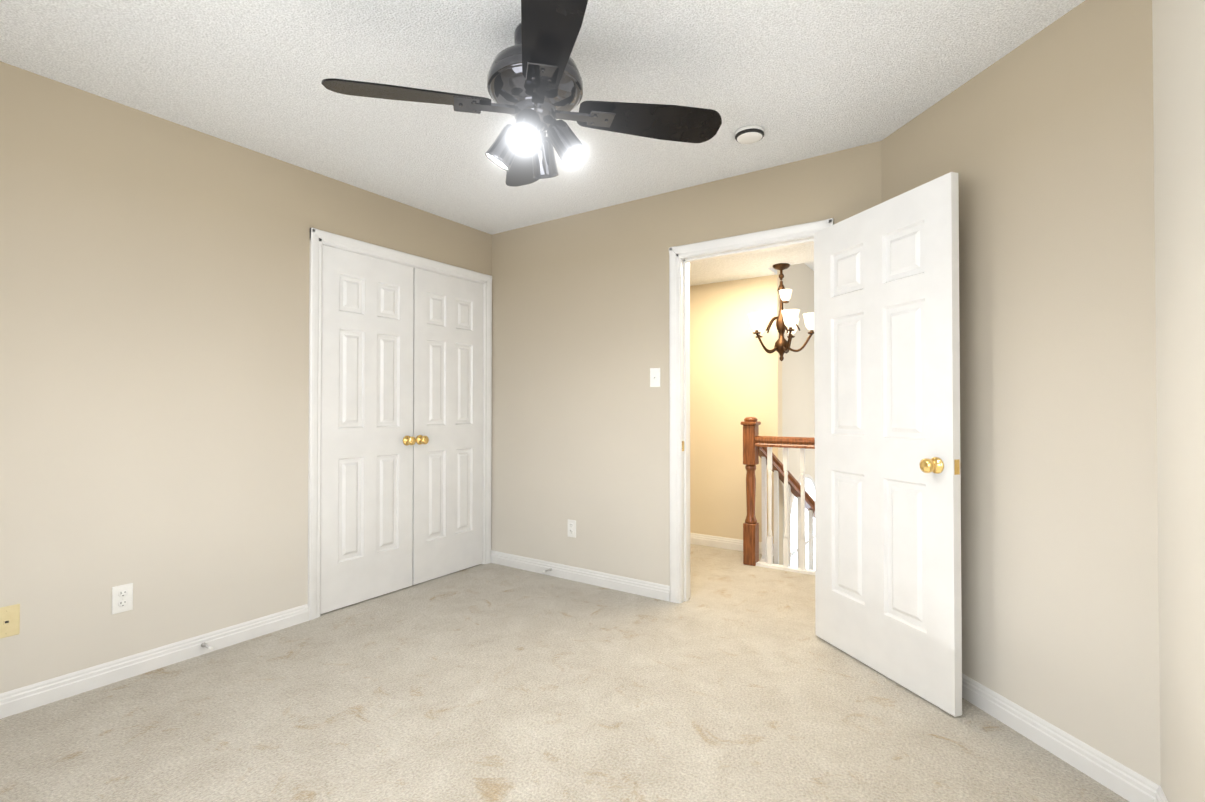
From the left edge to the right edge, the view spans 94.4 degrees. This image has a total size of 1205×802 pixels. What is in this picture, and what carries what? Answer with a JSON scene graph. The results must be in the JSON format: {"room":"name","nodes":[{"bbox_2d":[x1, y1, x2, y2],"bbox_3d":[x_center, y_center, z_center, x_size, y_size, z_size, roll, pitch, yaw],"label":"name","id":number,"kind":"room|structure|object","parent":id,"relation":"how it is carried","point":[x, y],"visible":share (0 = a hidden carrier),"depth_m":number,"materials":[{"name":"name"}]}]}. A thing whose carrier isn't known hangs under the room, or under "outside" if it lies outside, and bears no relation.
{"room":"empty bedroom","nodes":[
{"label":"empty bedroom","id":0,"kind":"room"},
{"bbox_2d":[0,61,491,693],"bbox_3d":[-1.828,-0.039,2.789,0.120,2.440,3.630,0,-1,34],"label":"wall","id":1,"kind":"structure","parent":0,"point":[154,359],"depth_m":2.45,"materials":[{"name":"paint"}]},
{"bbox_2d":[0,604,19,638],"bbox_3d":[-2.222,0.824,2.081,0.009,0.115,0.070,0,-1,34],"label":"phone jack","id":2,"kind":"object","parent":1,"relation":"attached to","point":[10,620],"visible":1,"depth_m":2.09,"materials":[{"name":"beige plastic"}]},
{"bbox_2d":[112,583,132,613],"bbox_3d":[-2.031,0.837,2.362,0.010,0.115,0.070,0,-1,34],"label":"outlet","id":3,"kind":"object","parent":1,"relation":"attached to","point":[122,598],"visible":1,"depth_m":2.36,"materials":[{"name":"white plastic"}]},
{"bbox_2d":[320,245,415,613],"bbox_3d":[-1.374,0.157,3.328,0.100,2.045,0.601,0,-1,34],"label":"closet door","id":4,"kind":"structure","parent":1,"relation":"in","point":[368,440],"depth_m":3.31,"materials":[{"name":"white wood"}]},
{"bbox_2d":[308,228,491,619],"bbox_3d":[-1.264,0.153,3.622,0.122,2.075,1.255,0,-1,34],"label":"door frame","id":5,"kind":"structure","parent":1,"relation":"attached to","point":[483,373],"depth_m":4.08,"materials":[{"name":"white wood"}]},
{"bbox_2d":[412,267,482,584],"bbox_3d":[-1.032,0.162,3.834,0.100,2.045,0.601,0,-1,34],"label":"closet door","id":6,"kind":"structure","parent":1,"relation":"in","point":[448,424],"depth_m":3.81,"materials":[{"name":"white wood"}]},
{"bbox_2d":[0,0,1084,234],"bbox_3d":[-0.357,-1.320,1.809,3.670,0.100,3.630,0,-1,34],"label":"ceiling","id":7,"kind":"structure","parent":0,"point":[796,80],"depth_m":2.15,"materials":[{"name":"white paint"}]},
{"bbox_2d":[321,0,721,186],"bbox_3d":[-0.231,-1.037,1.924,1.027,0.463,1.027,0,-1,34],"label":"fan","id":8,"kind":"object","parent":7,"relation":"hanging from","point":[534,84],"visible":1,"depth_m":1.86,"materials":[{"name":"black metal"}]},
{"bbox_2d":[735,125,763,143],"bbox_3d":[0.689,-1.242,2.616,0.134,0.037,0.134,0,-1,34],"label":"smoke detector","id":9,"kind":"object","parent":7,"relation":"attached to","point":[749,134],"visible":0.98,"depth_m":2.58,"materials":[{"name":"white plastic"}]},
{"bbox_2d":[0,563,1128,801],"bbox_3d":[-0.357,1.220,1.782,3.670,0.100,3.630,0,-1,34],"label":"floor carpet","id":10,"kind":"object","parent":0,"point":[490,683],"visible":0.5,"depth_m":2.05,"materials":[{"name":"beige carpet"}]},
{"bbox_2d":[491,141,881,585],"bbox_3d":[0.675,-0.034,3.216,3.550,2.440,0.120,0,-1,34],"label":"wall","id":11,"kind":"structure","parent":0,"point":[580,349],"depth_m":3.60,"materials":[{"name":"paint"}]},
{"bbox_2d":[568,519,575,537],"bbox_3d":[-0.206,0.852,3.724,0.070,0.115,0.010,0,-1,34],"label":"outlet","id":12,"kind":"object","parent":11,"relation":"attached to","point":[571,528],"visible":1,"depth_m":3.72,"materials":[{"name":"white plastic"}]},
{"bbox_2d":[650,368,659,386],"bbox_3d":[0.315,-0.142,3.375,0.070,0.115,0.022,0,-1,34],"label":"light switch","id":13,"kind":"object","parent":11,"relation":"attached to","point":[654,377],"visible":1,"depth_m":3.38,"materials":[{"name":"white plastic"}]},
{"bbox_2d":[669,218,833,602],"bbox_3d":[0.820,0.134,3.116,0.922,2.101,0.154,0,-1,34],"label":"door frame","id":14,"kind":"structure","parent":11,"relation":"attached to","point":[676,253],"depth_m":3.29,"materials":[{"name":"white wood"}]},
{"bbox_2d":[814,172,961,716],"bbox_3d":[1.200,0.160,2.448,0.165,2.020,0.786,0,-1,-17],"label":"bedroom door","id":15,"kind":"structure","parent":11,"relation":"in","point":[887,454],"depth_m":2.34,"materials":[{"name":"white wood"}]},
{"bbox_2d":[690,270,782,564],"bbox_3d":[0.720,0.833,4.817,1.620,4.140,0.120,0,-1,34],"label":"wall","id":16,"kind":"structure","parent":0,"point":[735,374],"depth_m":4.54,"materials":[{"name":"paint"}]},
{"bbox_2d":[690,533,773,555],"bbox_3d":[0.682,1.159,4.758,1.620,0.088,0.015,0,-1,34],"label":"baseboard","id":17,"kind":"structure","parent":16,"relation":"attached to","point":[717,541],"depth_m":4.56,"materials":[{"name":"white wood"}]},
{"bbox_2d":[690,243,813,285],"bbox_3d":[1.587,-1.161,4.470,3.670,0.360,2.960,0,-1,34],"label":"ceiling","id":18,"kind":"structure","parent":0,"point":[744,266],"depth_m":4.03,"materials":[{"name":"white paint"}]},
{"bbox_2d":[748,263,813,360],"bbox_3d":[1.310,-0.635,4.057,0.512,0.700,0.499,0,-1,34],"label":"chandelier","id":19,"kind":"object","parent":18,"relation":"hanging from","point":[787,320],"visible":0.94,"depth_m":3.99,"materials":[{"name":"brown metal"}]},
{"bbox_2d":[690,543,814,622],"bbox_3d":[1.097,1.242,3.737,3.450,0.100,1.240,0,-1,34],"label":"floor","id":20,"kind":"structure","parent":0,"point":[724,576],"depth_m":3.60,"materials":[{"name":"beige carpet"}]},
{"bbox_2d":[782,263,814,537],"bbox_3d":[1.823,0.837,5.110,0.120,4.140,1.600,0,-1,34],"label":"wall","id":21,"kind":"structure","parent":0,"point":[798,407],"depth_m":4.85,"materials":[{"name":"paint"}]},
{"bbox_2d":[881,0,1160,785],"bbox_3d":[1.506,-0.046,2.141,0.100,2.440,1.231,0,-1,-11],"label":"wall","id":22,"kind":"structure","parent":0,"point":[1041,143],"depth_m":1.84,"materials":[{"name":"paint"}]},
{"bbox_2d":[0,550,1167,801],"bbox_3d":[-0.357,1.126,1.783,3.430,0.088,3.390,0,-1,34],"label":"baseboard","id":23,"kind":"structure","parent":22,"relation":"attached to","point":[1122,780],"depth_m":2.22,"materials":[{"name":"white wood"}]},
{"bbox_2d":[201,642,212,649],"bbox_3d":[-1.823,1.134,2.574,0.085,0.022,0.022,0,-1,34],"label":"door stop","id":24,"kind":"object","parent":23,"relation":"attached to","point":[203,644],"depth_m":2.58,"materials":[{"name":"metal"}]},
{"bbox_2d":[1152,0,1204,801],"bbox_3d":[1.080,-0.061,0.752,0.120,2.440,3.510,0,-1,34],"label":"wall","id":25,"kind":"structure","parent":0,"point":[1178,27],"depth_m":1.39,"materials":[{"name":"paint"}]},
{"bbox_3d":[2.423,2.192,4.242,1.830,1.610,2.102,0,-1,34],"label":"stairs","id":26,"kind":"structure","parent":0,"visible":0},
{"bbox_2d":[741,417,814,574],"bbox_3d":[1.867,0.738,3.578,1.980,1.257,0.120,0,-1,34],"label":"stair railing","id":27,"kind":"object","parent":26,"relation":"on","point":[755,445],"visible":0.29,"depth_m":3.92,"materials":[{"name":"brown wood"}]}
]}

